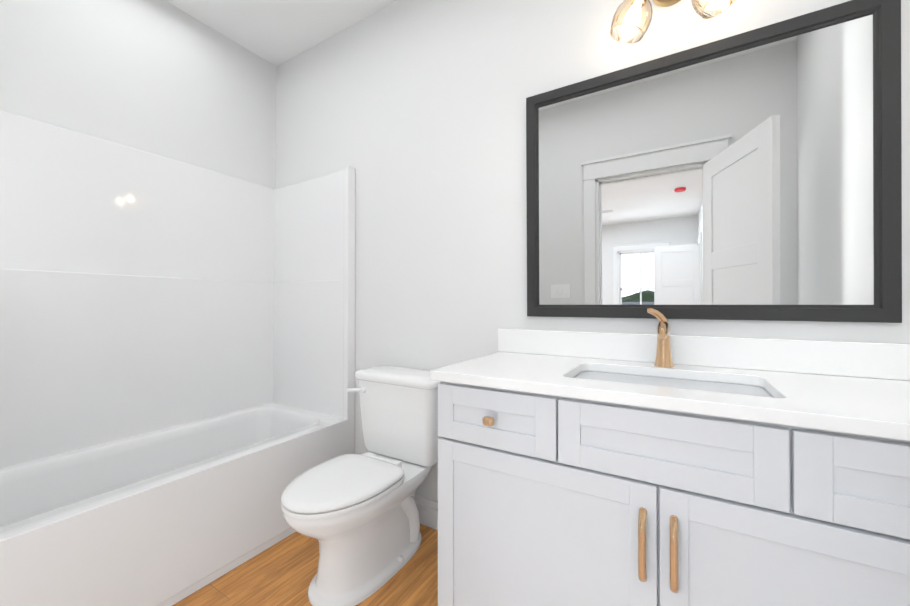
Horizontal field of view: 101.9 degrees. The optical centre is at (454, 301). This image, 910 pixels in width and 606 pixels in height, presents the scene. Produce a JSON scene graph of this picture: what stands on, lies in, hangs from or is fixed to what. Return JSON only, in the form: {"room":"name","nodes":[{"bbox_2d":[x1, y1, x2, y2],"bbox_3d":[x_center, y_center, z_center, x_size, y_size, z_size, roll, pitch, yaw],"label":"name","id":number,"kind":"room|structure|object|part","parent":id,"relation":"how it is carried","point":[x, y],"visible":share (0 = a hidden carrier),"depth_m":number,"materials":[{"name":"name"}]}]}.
{"room":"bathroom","nodes":[
{"label":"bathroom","id":0,"kind":"room"},
{"bbox_2d":[0,0,275,188],"bbox_3d":[-1.718,-0.246,1.815,0.120,2.740,1.720,0,0,31],"label":"wall","id":1,"kind":"structure","parent":0,"point":[164,78],"depth_m":1.90,"materials":[{"name":"white paint"}]},
{"bbox_2d":[165,0,397,65],"bbox_3d":[-0.349,-1.661,1.074,3.240,0.080,1.840,0,0,31],"label":"ceiling","id":2,"kind":"structure","parent":0,"point":[276,32],"depth_m":2.11,"materials":[{"name":"white paint"}]},
{"bbox_2d":[172,524,437,605],"bbox_3d":[-0.349,1.148,1.055,3.240,0.060,1.840,0,0,31],"label":"floor","id":3,"kind":"structure","parent":0,"point":[283,572],"depth_m":1.48,"materials":[{"name":"brown wood"}]},
{"bbox_2d":[0,110,354,605],"bbox_3d":[-1.309,0.175,1.637,0.758,1.893,1.596,0,0,31],"label":"shower","id":4,"kind":"object","parent":3,"relation":"on","point":[177,375],"visible":0.92,"depth_m":1.73,"materials":[{"name":"plastic"}]},
{"bbox_2d":[281,365,440,605],"bbox_3d":[-0.410,0.727,1.592,0.565,0.788,0.743,0,0,31],"label":"toilet","id":5,"kind":"object","parent":3,"relation":"on","point":[356,516],"visible":0.96,"depth_m":1.49,"materials":[{"name":"ceramic"}]},
{"bbox_3d":[-0.450,0.700,1.444,0.374,0.027,0.446,0,0,31],"label":"seat lid","id":6,"kind":"part","parent":5,"relation":"part of","materials":[{"name":"plastic"}]},
{"bbox_3d":[-0.451,0.724,1.444,0.378,0.017,0.447,0,0,31],"label":"seat","id":7,"kind":"part","parent":5,"relation":"part of","materials":[{"name":"plastic"}]},
{"bbox_3d":[-0.477,0.424,1.788,0.094,0.032,0.036,0,0,31],"label":"flush lever","id":8,"kind":"part","parent":5,"relation":"part of","materials":[{"name":"plastic"}]},
{"bbox_3d":[-0.247,0.357,1.786,0.482,0.046,0.228,0,0,31],"label":"tank lid","id":9,"kind":"part","parent":5,"relation":"part of","materials":[{"name":"ceramic"}]},
{"bbox_3d":[-0.246,0.556,1.786,0.456,0.350,0.204,0,0,31],"label":"tank","id":10,"kind":"part","parent":5,"relation":"part of","materials":[{"name":"ceramic"}]},
{"bbox_2d":[430,376,909,605],"bbox_3d":[0.635,0.684,1.058,1.308,0.867,0.584,0,0,31],"label":"bathroom vanity","id":11,"kind":"object","parent":3,"relation":"on","point":[661,467],"depth_m":0.86,"materials":[{"name":"paint"}]},
{"bbox_2d":[430,352,909,435],"bbox_3d":[0.632,0.233,1.077,1.328,0.030,0.560,0,0,31],"label":"countertop","id":12,"kind":"structure","parent":11,"relation":"on","point":[848,401],"depth_m":0.94,"materials":[{"name":"white stone"}]},
{"bbox_2d":[647,308,673,367],"bbox_3d":[0.679,0.120,1.227,0.081,0.199,0.160,0,0,31],"label":"faucet","id":13,"kind":"object","parent":12,"relation":"on","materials":[{"name":"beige metal"}]},
{"bbox_2d":[570,364,777,395],"bbox_3d":[0.605,0.320,1.083,0.565,0.167,0.370,0,0,31],"label":"sink","id":14,"kind":"object","parent":12,"relation":"in","point":[631,375],"depth_m":1.16,"materials":[{"name":"white ceramic"}]},
{"bbox_2d":[276,0,909,501],"bbox_3d":[0.093,-0.246,1.802,3.240,2.740,0.120,0,0,31],"label":"wall","id":15,"kind":"structure","parent":0,"point":[412,112],"depth_m":1.79,"materials":[{"name":"white paint"}]},
{"bbox_2d":[415,495,437,529],"bbox_3d":[-0.177,1.056,1.875,0.918,0.134,0.015,0,0,31],"label":"baseboard","id":16,"kind":"structure","parent":15,"relation":"attached to","point":[428,511],"depth_m":1.84,"materials":[{"name":"paint"}]},
{"bbox_2d":[610,0,735,43],"bbox_3d":[0.737,-1.061,1.258,0.387,0.253,0.156,0,0,31],"label":"sconce","id":17,"kind":"object","parent":15,"relation":"attached to","point":[632,15],"visible":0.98,"depth_m":1.30,"materials":[{"name":"gold metal"}]},
{"bbox_3d":[0.625,-1.004,1.312,0.138,0.141,0.133,0,0,31],"label":"lamp shade","id":18,"kind":"part","parent":17,"relation":"part of","materials":[{"name":"clear glass"}]},
{"bbox_3d":[0.631,-1.019,1.308,0.052,0.076,0.048,0,0,31],"label":"bulb","id":19,"kind":"part","parent":17,"relation":"part of","materials":[{"name":"white glass"}]},
{"bbox_3d":[0.837,-1.005,1.184,0.138,0.141,0.133,0,0,31],"label":"lamp shade","id":20,"kind":"part","parent":17,"relation":"part of","materials":[{"name":"clear glass"}]},
{"bbox_2d":[498,329,909,379],"bbox_3d":[0.768,0.169,1.311,1.336,0.102,0.019,0,0,31],"label":"backsplash","id":21,"kind":"structure","parent":15,"relation":"attached to","point":[887,361],"depth_m":1.21,"materials":[{"name":"white stone"}]},
{"bbox_2d":[526,0,901,322],"bbox_3d":[0.773,-0.405,1.304,1.080,0.930,0.031,0,0,31],"label":"mirror","id":22,"kind":"object","parent":15,"relation":"attached to","point":[755,174],"visible":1,"depth_m":1.22,"materials":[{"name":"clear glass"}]}
]}

